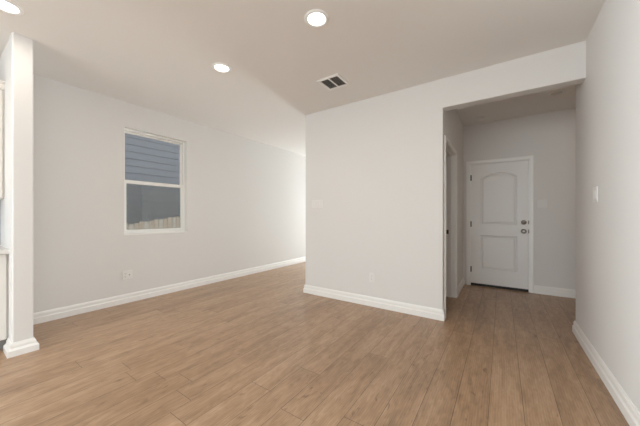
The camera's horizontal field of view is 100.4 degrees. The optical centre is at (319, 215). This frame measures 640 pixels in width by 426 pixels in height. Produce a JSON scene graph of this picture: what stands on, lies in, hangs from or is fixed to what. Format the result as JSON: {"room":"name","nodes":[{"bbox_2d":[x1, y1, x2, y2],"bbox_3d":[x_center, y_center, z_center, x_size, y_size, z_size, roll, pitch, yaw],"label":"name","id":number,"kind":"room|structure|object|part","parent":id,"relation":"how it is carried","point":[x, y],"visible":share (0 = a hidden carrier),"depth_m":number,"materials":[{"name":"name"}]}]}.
{"room":"empty living room","nodes":[
{"label":"empty living room","id":0,"kind":"room"},
{"bbox_2d":[0,32,32,342],"bbox_3d":[-2.901,-0.184,2.534,0.810,2.760,0.126,0,0,34],"label":"wall","id":1,"kind":"structure","parent":0,"point":[16,60],"depth_m":2.31,"materials":[{"name":"white paint"}]},
{"bbox_2d":[3,336,38,358],"bbox_3d":[-2.889,1.131,2.526,0.840,0.110,0.186,0,0,34],"label":"baseboard","id":2,"kind":"structure","parent":1,"relation":"attached to","point":[10,349],"depth_m":2.29,"materials":[{"name":"white paint"}]},
{"bbox_2d":[33,74,305,312],"bbox_3d":[-2.226,-0.184,4.394,0.170,2.780,13.550,0,0,34],"label":"wall","id":3,"kind":"structure","parent":0,"point":[246,198],"depth_m":3.63,"materials":[{"name":"white paint"}]},
{"bbox_2d":[0,80,4,199],"bbox_3d":[-3.265,-0.699,2.212,0.326,1.080,0.814,0,0,34],"label":"upper cabinet","id":4,"kind":"object","parent":3,"relation":"attached to","point":[2,83],"visible":1,"depth_m":2.46,"materials":[{"name":"white paint"}]},
{"bbox_3d":[-3.056,-0.663,2.308,0.020,1.000,0.392,0,0,34],"label":"door","id":5,"kind":"part","parent":4,"relation":"part of","materials":[{"name":"white paint"}]},
{"bbox_3d":[-3.265,-1.204,2.212,0.326,0.070,0.814,0,0,34],"label":"crown moulding","id":6,"kind":"part","parent":4,"relation":"part of","materials":[{"name":"white paint"}]},
{"bbox_2d":[122,270,131,279],"bbox_3d":[-2.627,0.809,3.641,0.018,0.120,0.118,0,0,34],"label":"wall outlet","id":7,"kind":"object","parent":3,"relation":"attached to","point":[126,275],"visible":1,"depth_m":3.63,"materials":[{"name":"white plastic"}]},
{"bbox_2d":[124,126,186,235],"bbox_3d":[-2.471,-0.473,4.018,0.159,1.482,0.875,0,0,34],"label":"window","id":8,"kind":"structure","parent":3,"relation":"in","point":[182,144],"depth_m":4.18,"materials":[{"name":"white plastic"}]},
{"bbox_3d":[-2.515,-0.821,4.048,0.028,0.727,0.819,0,0,34],"label":"sash","id":9,"kind":"part","parent":8,"relation":"part of","materials":[{"name":"white plastic"}]},
{"bbox_3d":[-2.490,-0.138,4.031,0.028,0.728,0.819,0,0,34],"label":"sash","id":10,"kind":"part","parent":8,"relation":"part of","materials":[{"name":"white plastic"}]},
{"bbox_3d":[-2.438,0.259,3.995,0.079,0.018,0.875,0,0,34],"label":"sill","id":11,"kind":"part","parent":8,"relation":"part of","materials":[{"name":"white paint"}]},
{"bbox_2d":[33,257,305,324],"bbox_3d":[-0.810,1.125,6.304,0.024,0.122,8.459,0,0,34],"label":"baseboard","id":12,"kind":"structure","parent":3,"relation":"attached to","point":[58,313],"depth_m":3.79,"materials":[{"name":"white paint"}]},
{"bbox_2d":[0,0,604,155],"bbox_3d":[1.443,-1.654,1.902,9.080,0.200,13.570,0,0,34],"label":"ceiling","id":13,"kind":"structure","parent":0,"point":[157,55],"depth_m":2.48,"materials":[{"name":"white paint"}]},
{"bbox_2d":[0,0,24,14],"bbox_3d":[-2.325,-1.549,1.968,0.196,0.012,0.196,0,0,34],"label":"recessed light","id":14,"kind":"object","parent":13,"relation":"in","point":[7,6],"visible":1,"depth_m":1.99,"materials":[{"name":"white paint"}]},
{"bbox_2d":[212,62,231,72],"bbox_3d":[-1.031,-1.549,2.800,0.196,0.012,0.196,0,0,34],"label":"recessed light","id":15,"kind":"object","parent":13,"relation":"in","point":[219,67],"visible":1,"depth_m":2.79,"materials":[{"name":"white paint"}]},
{"bbox_2d":[304,9,328,27],"bbox_3d":[-0.026,-1.549,2.103,0.196,0.012,0.196,0,0,34],"label":"recessed light","id":16,"kind":"object","parent":13,"relation":"in","point":[316,18],"visible":1,"depth_m":2.09,"materials":[{"name":"white paint"}]},
{"bbox_2d":[317,73,349,90],"bbox_3d":[0.157,-1.549,3.106,0.288,0.010,0.283,0,0,34],"label":"ceiling vent","id":17,"kind":"object","parent":13,"relation":"in","point":[335,81],"visible":1,"depth_m":3.09,"materials":[{"name":"white metal"}]},
{"bbox_2d":[548,90,565,95],"bbox_3d":[2.990,-1.549,3.371,0.170,0.012,0.170,0,0,34],"label":"recessed light","id":18,"kind":"object","parent":13,"relation":"in","point":[557,92],"visible":1,"depth_m":3.36,"materials":[{"name":"white paint"}]},
{"bbox_2d":[0,261,628,425],"bbox_3d":[1.429,1.186,1.900,9.152,0.001,13.550,0,0,34],"label":"floor","id":19,"kind":"structure","parent":0,"point":[256,349],"depth_m":2.17,"materials":[{"name":"brown wood"}]},
{"bbox_2d":[0,254,7,348],"bbox_3d":[-3.174,0.758,2.150,0.547,0.855,0.814,0,0,34],"label":"base cabinet","id":20,"kind":"object","parent":19,"relation":"on","point":[3,257],"visible":0.97,"depth_m":2.33,"materials":[{"name":"white paint"}]},
{"bbox_3d":[-2.870,0.710,2.181,0.020,0.745,0.392,0,0,34],"label":"door","id":21,"kind":"part","parent":20,"relation":"part of","materials":[{"name":"white paint"}]},
{"bbox_2d":[0,246,9,253],"bbox_3d":[-3.168,0.312,2.148,0.565,0.038,0.818,0,0,34],"label":"countertop","id":22,"kind":"structure","parent":20,"relation":"on","point":[3,250],"depth_m":2.32,"materials":[{"name":"stone"}]},
{"bbox_2d":[306,79,462,309],"bbox_3d":[2.198,-0.184,5.946,1.960,2.760,5.740,0,0,34],"label":"wall","id":23,"kind":"structure","parent":0,"point":[375,165],"depth_m":3.46,"materials":[{"name":"white paint"}]},
{"bbox_2d":[312,200,322,207],"bbox_3d":[-0.036,-0.177,3.991,0.182,0.109,0.010,0,0,34],"label":"light switch","id":24,"kind":"object","parent":23,"relation":"attached to","point":[315,203],"visible":1,"depth_m":3.99,"materials":[{"name":"white plastic"}]},
{"bbox_2d":[369,273,374,281],"bbox_3d":[0.680,0.812,3.502,0.076,0.122,0.009,0,0,34],"label":"wall outlet","id":25,"kind":"object","parent":23,"relation":"attached to","point":[371,275],"visible":1,"depth_m":3.50,"materials":[{"name":"white plastic"}]},
{"bbox_2d":[303,277,464,320],"bbox_3d":[2.181,1.125,5.921,2.000,0.122,5.720,0,0,34],"label":"baseboard","id":26,"kind":"structure","parent":23,"relation":"attached to","point":[417,310],"depth_m":3.45,"materials":[{"name":"white paint"}]},
{"bbox_2d":[444,135,456,311],"bbox_3d":[1.663,0.124,3.542,0.166,2.124,0.973,0,0,34],"label":"door","id":27,"kind":"structure","parent":23,"relation":"in","point":[450,153],"depth_m":3.87,"materials":[{"name":"white paint"}]},
{"bbox_2d":[443,40,585,110],"bbox_3d":[1.918,-1.394,2.741,1.191,0.340,0.130,0,0,34],"label":"wall","id":28,"kind":"structure","parent":0,"point":[564,66],"depth_m":2.64,"materials":[{"name":"white paint"}]},
{"bbox_2d":[463,108,575,289],"bbox_3d":[2.995,-0.184,4.385,4.796,2.760,0.140,0,0,34],"label":"wall","id":29,"kind":"structure","parent":0,"point":[550,137],"depth_m":4.01,"materials":[{"name":"white paint"}]},
{"bbox_2d":[466,155,533,292],"bbox_3d":[2.933,0.126,4.389,0.918,2.120,0.203,0,0,34],"label":"door","id":30,"kind":"structure","parent":29,"relation":"in","point":[499,192],"depth_m":4.35,"materials":[{"name":"white paint"}]},
{"bbox_2d":[534,285,575,298],"bbox_3d":[4.026,1.125,3.587,1.793,0.122,0.024,0,0,34],"label":"baseboard","id":31,"kind":"structure","parent":29,"relation":"attached to","point":[562,292],"depth_m":3.95,"materials":[{"name":"white paint"}]},
{"bbox_2d":[576,0,639,411],"bbox_3d":[3.409,-0.184,0.458,3.885,2.760,2.800,0,0,34],"label":"wall","id":32,"kind":"structure","parent":0,"point":[608,98],"depth_m":1.80,"materials":[{"name":"white paint"}]},
{"bbox_2d":[593,186,597,201],"bbox_3d":[2.190,-0.169,2.125,0.010,0.122,0.118,0,0,34],"label":"light switch","id":33,"kind":"object","parent":32,"relation":"attached to","point":[595,189],"visible":1,"depth_m":2.10,"materials":[{"name":"white plastic"}]},
{"bbox_2d":[572,320,639,425],"bbox_3d":[3.401,1.125,0.464,3.905,0.122,2.840,0,0,34],"label":"baseboard","id":34,"kind":"structure","parent":32,"relation":"attached to","point":[624,403],"depth_m":1.80,"materials":[{"name":"white paint"}]},
{"label":"outside","id":35,"kind":"structure","parent":0,"visible":0},
{"bbox_3d":[-0.223,1.456,4.995,22.000,0.100,24.000,0,0,34],"label":"ground","id":36,"kind":"structure","parent":35,"visible":0},
{"bbox_2d":[125,133,179,229],"bbox_3d":[-4.284,-0.849,7.161,0.750,4.750,14.600,0,0,34],"label":"house","id":37,"kind":"structure","parent":36,"relation":"on","point":[146,159],"depth_m":7.12,"materials":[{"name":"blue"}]},
{"bbox_2d":[126,217,179,229],"bbox_3d":[-3.799,0.678,5.912,0.059,1.455,5.084,0,0,34],"label":"wooden fence","id":38,"kind":"object","parent":36,"relation":"on","point":[173,222],"visible":0.16,"depth_m":6.04,"materials":[{"name":"brown wood"}]}
]}

